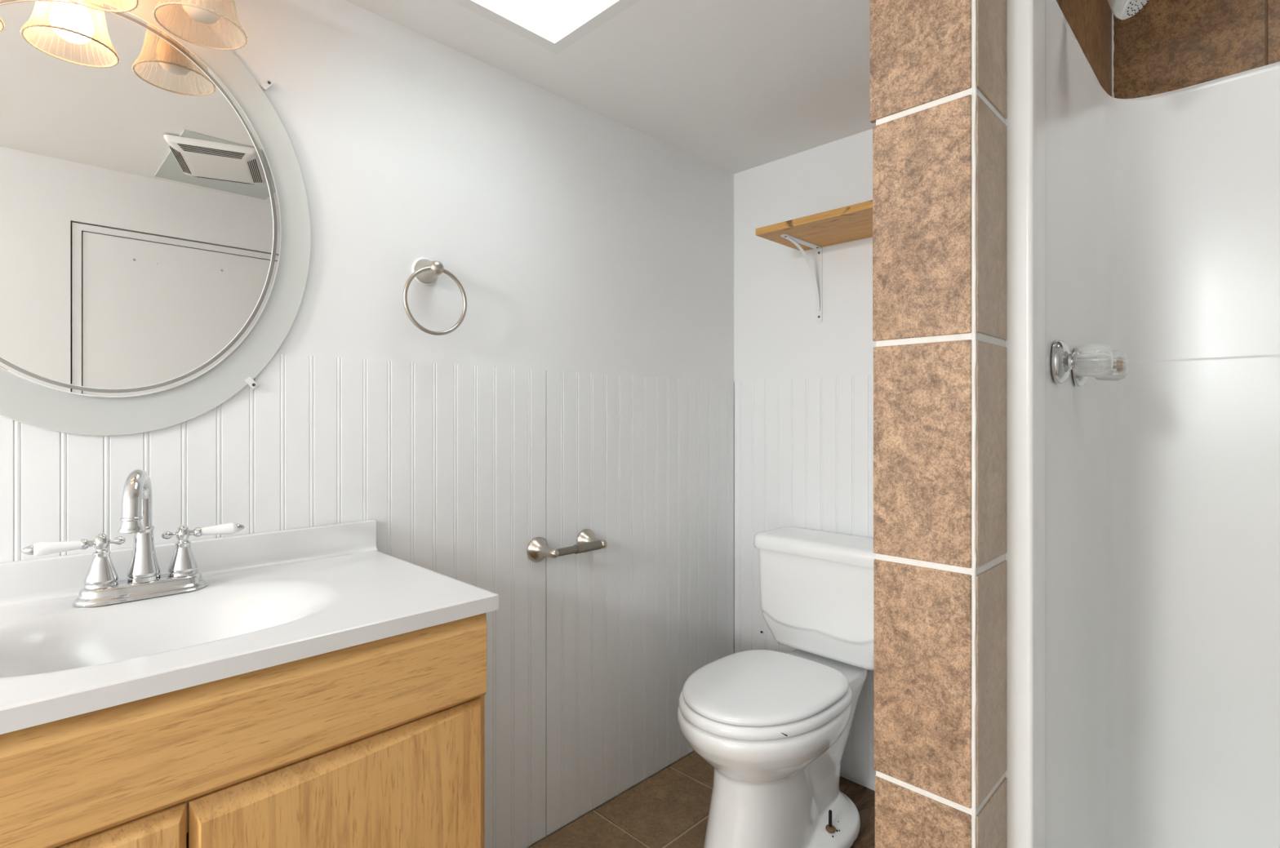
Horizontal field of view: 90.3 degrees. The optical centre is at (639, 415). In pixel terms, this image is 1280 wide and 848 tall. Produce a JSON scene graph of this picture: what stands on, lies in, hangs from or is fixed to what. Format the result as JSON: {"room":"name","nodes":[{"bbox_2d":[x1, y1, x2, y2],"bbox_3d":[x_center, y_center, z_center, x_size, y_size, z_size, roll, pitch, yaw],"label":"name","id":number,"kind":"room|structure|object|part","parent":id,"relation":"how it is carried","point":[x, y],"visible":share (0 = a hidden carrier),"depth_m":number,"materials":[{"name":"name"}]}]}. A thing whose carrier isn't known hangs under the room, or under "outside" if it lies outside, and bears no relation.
{"room":"bathroom","nodes":[
{"label":"bathroom","id":0,"kind":"room"},
{"bbox_2d":[0,0,733,847],"bbox_3d":[-1.481,0.155,0.500,0.115,2.130,5.220,0,0,45],"label":"wall","id":1,"kind":"structure","parent":0,"point":[585,380],"depth_m":1.57,"materials":[{"name":"paint"}]},
{"bbox_2d":[0,0,311,435],"bbox_3d":[-0.860,-0.346,1.031,0.012,0.759,0.612,0,0,45],"label":"oval mirror","id":2,"kind":"object","parent":1,"relation":"attached to","point":[155,229],"visible":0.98,"depth_m":1.05,"materials":[{"name":"white mirror"}]},
{"bbox_2d":[244,377,257,389],"bbox_3d":[-0.718,-0.059,1.177,0.011,0.022,0.021,0,0,45],"label":"mirror clip","id":3,"kind":"object","parent":2,"relation":"attached to","point":[252,384],"visible":1,"depth_m":1.17,"materials":[{"name":"white plastic"}]},
{"bbox_2d":[261,79,273,89],"bbox_3d":[-0.700,-0.620,1.195,0.011,0.022,0.021,0,0,45],"label":"mirror clip","id":4,"kind":"object","parent":2,"relation":"attached to","point":[268,83],"visible":1,"depth_m":1.19,"materials":[{"name":"white plastic"}]},
{"bbox_2d":[68,0,247,50],"bbox_3d":[-0.828,-0.712,0.945,0.190,0.181,0.413,0,0,45],"label":"vanity light","id":5,"kind":"object","parent":1,"relation":"attached to","point":[205,11],"visible":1,"depth_m":1.01,"materials":[{"name":"beige glass"}]},
{"bbox_3d":[-0.704,-0.680,1.023,0.126,0.116,0.127,0,0,45],"label":"lamp shade","id":6,"kind":"part","parent":5,"relation":"part of","materials":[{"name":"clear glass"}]},
{"bbox_3d":[-0.704,-0.683,1.023,0.057,0.098,0.057,0,0,45],"label":"bulb","id":7,"kind":"part","parent":5,"relation":"part of","materials":[{"name":"white glass"}]},
{"bbox_2d":[0,520,377,607],"bbox_3d":[-0.830,0.250,1.050,0.029,0.060,0.786,0,0,45],"label":"backsplash","id":8,"kind":"structure","parent":1,"relation":"attached to","point":[37,580],"depth_m":1.13,"materials":[{"name":"stone"}]},
{"bbox_3d":[-1.730,0.491,0.173,0.007,1.216,4.202,0,0,45],"label":"beadboard panel","id":9,"kind":"part","parent":1,"relation":"part of","materials":[{"name":"paint"}]},
{"bbox_2d":[402,257,466,335],"bbox_3d":[-0.458,-0.263,1.404,0.067,0.178,0.150,0,0,45],"label":"towel ring","id":10,"kind":"object","parent":1,"relation":"attached to","point":[425,272],"visible":1,"depth_m":1.40,"materials":[{"name":"silver metal"}]},
{"bbox_3d":[-0.458,-0.321,1.403,0.065,0.054,0.054,0,0,45],"label":"post","id":11,"kind":"part","parent":10,"relation":"part of","materials":[{"name":"silver metal"}]},
{"bbox_2d":[526,528,607,562],"bbox_3d":[-0.178,0.346,1.668,0.084,0.064,0.227,0,0,45],"label":"toilet paper holder","id":12,"kind":"object","parent":1,"relation":"attached to","point":[538,549],"visible":1,"depth_m":1.63,"materials":[{"name":"silver metal"}]},
{"bbox_3d":[-0.235,0.346,1.611,0.084,0.064,0.064,0,0,45],"label":"post","id":13,"kind":"part","parent":12,"relation":"part of","materials":[{"name":"silver metal"}]},
{"bbox_3d":[-0.120,0.346,1.726,0.084,0.064,0.064,0,0,45],"label":"post","id":14,"kind":"part","parent":12,"relation":"part of","materials":[{"name":"silver metal"}]},
{"bbox_3d":[0.041,0.491,1.952,0.007,1.216,0.813,0,0,45],"label":"beadboard panel","id":15,"kind":"part","parent":1,"relation":"part of","materials":[{"name":"paint"}]},
{"bbox_2d":[450,0,639,53],"bbox_3d":[-0.183,-0.925,1.159,0.495,0.150,0.464,0,0,45],"label":"skylight","id":16,"kind":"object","parent":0,"point":[554,25],"depth_m":1.40,"materials":[{"name":"glass"}]},
{"bbox_2d":[345,0,875,173],"bbox_3d":[-0.756,-0.880,-0.221,2.160,0.060,5.220,0,0,45],"label":"ceiling","id":17,"kind":"structure","parent":0,"point":[735,86],"depth_m":1.55,"materials":[{"name":"paint"}]},
{"bbox_2d":[528,751,875,847],"bbox_3d":[-0.777,1.160,-0.214,2.200,0.120,5.200,0,0,45],"label":"floor","id":18,"kind":"structure","parent":0,"point":[669,809],"depth_m":1.75,"materials":[{"name":"brown tile"}]},
{"bbox_2d":[0,613,486,847],"bbox_3d":[-0.670,0.702,0.889,0.482,0.796,0.766,0,0,45],"label":"vanity cabinet","id":19,"kind":"object","parent":18,"relation":"on","point":[378,744],"visible":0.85,"depth_m":0.79,"materials":[{"name":"brown wood"}]},
{"bbox_3d":[-0.643,0.711,0.593,0.019,0.538,0.366,0,0,45],"label":"door","id":20,"kind":"part","parent":19,"relation":"part of","materials":[{"name":"brown wood"}]},
{"bbox_2d":[0,520,498,734],"bbox_3d":[-0.669,0.300,0.890,0.485,0.160,0.786,0,0,45],"label":"sink","id":21,"kind":"object","parent":19,"relation":"in","point":[269,598],"visible":0.92,"depth_m":0.94,"materials":[{"name":"ceramic"}]},
{"bbox_2d":[21,469,244,607],"bbox_3d":[-0.774,0.180,0.994,0.161,0.199,0.226,0,0,10],"label":"faucet","id":22,"kind":"object","parent":21,"relation":"on","point":[144,580],"visible":1,"depth_m":0.97,"materials":[{"name":"silver metal"}]},
{"bbox_3d":[-0.845,0.192,0.923,0.020,0.020,0.052,0,0,45],"label":"lever","id":23,"kind":"part","parent":22,"relation":"part of","materials":[{"name":"white ceramic"}]},
{"bbox_2d":[80,538,94,550],"bbox_3d":[-0.821,0.192,0.948,0.016,0.016,0.018,0,0,45],"label":"handle","id":24,"kind":"object","parent":22,"relation":"on","point":[85,544],"depth_m":0.94,"materials":[{"name":"silver metal"}]},
{"bbox_3d":[-0.810,0.218,0.958,0.040,0.080,0.040,0,0,45],"label":"handle stem","id":25,"kind":"part","parent":22,"relation":"part of","materials":[{"name":"silver metal"}]},
{"bbox_3d":[-0.749,0.128,0.949,0.023,0.095,0.124,0,0,-30],"label":"spout","id":26,"kind":"part","parent":22,"relation":"part of","materials":[{"name":"silver metal"}]},
{"bbox_3d":[-0.774,0.269,0.994,0.064,0.022,0.168,0,0,45],"label":"plate","id":27,"kind":"part","parent":22,"relation":"part of","materials":[{"name":"silver metal"}]},
{"bbox_3d":[-0.774,0.216,0.994,0.043,0.084,0.043,0,0,45],"label":"spout","id":28,"kind":"part","parent":22,"relation":"part of","materials":[{"name":"silver metal"}]},
{"bbox_3d":[-0.739,0.218,1.030,0.040,0.080,0.040,0,0,45],"label":"handle stem","id":29,"kind":"part","parent":22,"relation":"part of","materials":[{"name":"silver metal"}]},
{"bbox_2d":[190,527,201,537],"bbox_3d":[-0.729,0.192,1.040,0.016,0.016,0.018,0,0,45],"label":"handle","id":30,"kind":"object","parent":22,"relation":"on","point":[197,531],"depth_m":1.04,"materials":[{"name":"silver metal"}]},
{"bbox_3d":[-0.705,0.192,1.064,0.020,0.020,0.052,0,0,45],"label":"lever","id":31,"kind":"part","parent":22,"relation":"part of","materials":[{"name":"white ceramic"}]},
{"bbox_3d":[-0.523,0.657,0.742,0.020,0.706,0.766,0,0,45],"label":"frame","id":32,"kind":"part","parent":19,"relation":"part of","materials":[{"name":"brown wood"}]},
{"bbox_3d":[-0.379,0.711,0.859,0.019,0.538,0.378,0,0,45],"label":"door","id":33,"kind":"part","parent":19,"relation":"part of","materials":[{"name":"brown wood"}]},
{"bbox_2d":[677,526,875,847],"bbox_3d":[0.385,0.728,1.684,0.430,0.744,0.694,0,0,45],"label":"toilet","id":34,"kind":"object","parent":18,"relation":"on","point":[773,727],"visible":0.91,"depth_m":1.60,"materials":[{"name":"ceramic"}]},
{"bbox_3d":[0.305,0.679,1.603,0.351,0.020,0.446,0,0,45],"label":"lid","id":35,"kind":"part","parent":34,"relation":"part of","materials":[{"name":"plastic"}]},
{"bbox_3d":[0.304,0.704,1.603,0.367,0.026,0.462,0,0,45],"label":"seat","id":36,"kind":"part","parent":34,"relation":"part of","materials":[{"name":"plastic"}]},
{"bbox_3d":[0.377,0.904,1.676,0.374,0.392,0.671,0,0,45],"label":"bowl","id":37,"kind":"part","parent":34,"relation":"part of","materials":[{"name":"ceramic"}]},
{"bbox_3d":[0.557,0.379,1.857,0.430,0.047,0.208,0,0,45],"label":"tank lid","id":38,"kind":"part","parent":34,"relation":"part of","materials":[{"name":"ceramic"}]},
{"bbox_3d":[0.559,0.546,1.859,0.398,0.286,0.188,0,0,45],"label":"tank","id":39,"kind":"part","parent":34,"relation":"part of","materials":[{"name":"ceramic"}]},
{"bbox_2d":[1005,0,1279,847],"bbox_3d":[1.108,0.209,0.887,0.861,1.806,0.818,0,0,45],"label":"shower surround","id":40,"kind":"object","parent":18,"relation":"on","point":[1143,554],"visible":0.89,"depth_m":1.29,"materials":[{"name":"plastic"}]},
{"bbox_2d":[1051,340,1113,384],"bbox_3d":[0.720,-0.088,1.033,0.076,0.073,0.073,0,0,45],"label":"tap","id":41,"kind":"object","parent":40,"relation":"attached to","point":[1063,361],"visible":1,"depth_m":1.03,"materials":[{"name":"silver metal"}]},
{"bbox_3d":[0.720,-0.088,1.033,0.038,0.018,0.018,0,0,45],"label":"stem","id":42,"kind":"part","parent":41,"relation":"part of","materials":[{"name":"silver metal"}]},
{"bbox_3d":[0.730,-0.088,1.024,0.048,0.055,0.055,0,0,45],"label":"knob","id":43,"kind":"part","parent":41,"relation":"part of","materials":[{"name":"clear glass"}]},
{"bbox_2d":[869,0,1114,847],"bbox_3d":[0.713,-0.023,1.190,0.146,2.274,0.954,0,0,45],"label":"wall","id":44,"kind":"structure","parent":0,"point":[938,68],"depth_m":0.85,"materials":[{"name":"brown tile"}]},
{"bbox_2d":[1107,0,1148,19],"bbox_3d":[0.790,-0.727,1.076,0.136,0.126,0.073,0,0,45],"label":"shower","id":45,"kind":"object","parent":44,"relation":"attached to","point":[1121,9],"visible":1,"depth_m":1.05,"materials":[{"name":"silver metal"}]},
{"bbox_2d":[733,0,1279,791],"bbox_3d":[1.049,0.030,1.592,2.160,2.380,0.104,0,0,45],"label":"wall","id":46,"kind":"structure","parent":0,"point":[803,387],"depth_m":2.00,"materials":[{"name":"paint"}]},
{"bbox_2d":[780,234,822,323],"bbox_3d":[0.491,-0.409,1.935,0.022,0.238,0.213,0,0,45],"label":"shelf bracket","id":47,"kind":"object","parent":46,"relation":"attached to","point":[818,278],"visible":1,"depth_m":2.00,"materials":[{"name":"white metal"}]},
{"bbox_3d":[0.672,0.491,1.905,0.952,1.216,0.007,0,0,45],"label":"beadboard panel","id":48,"kind":"part","parent":46,"relation":"part of","materials":[{"name":"paint"}]},
{"bbox_2d":[755,200,872,250],"bbox_3d":[0.674,-0.538,1.721,0.687,0.020,0.258,0,0,45],"label":"wall shelf","id":49,"kind":"object","parent":46,"relation":"attached to","point":[854,222],"visible":0.38,"depth_m":1.80,"materials":[{"name":"brown wood"}]}
]}

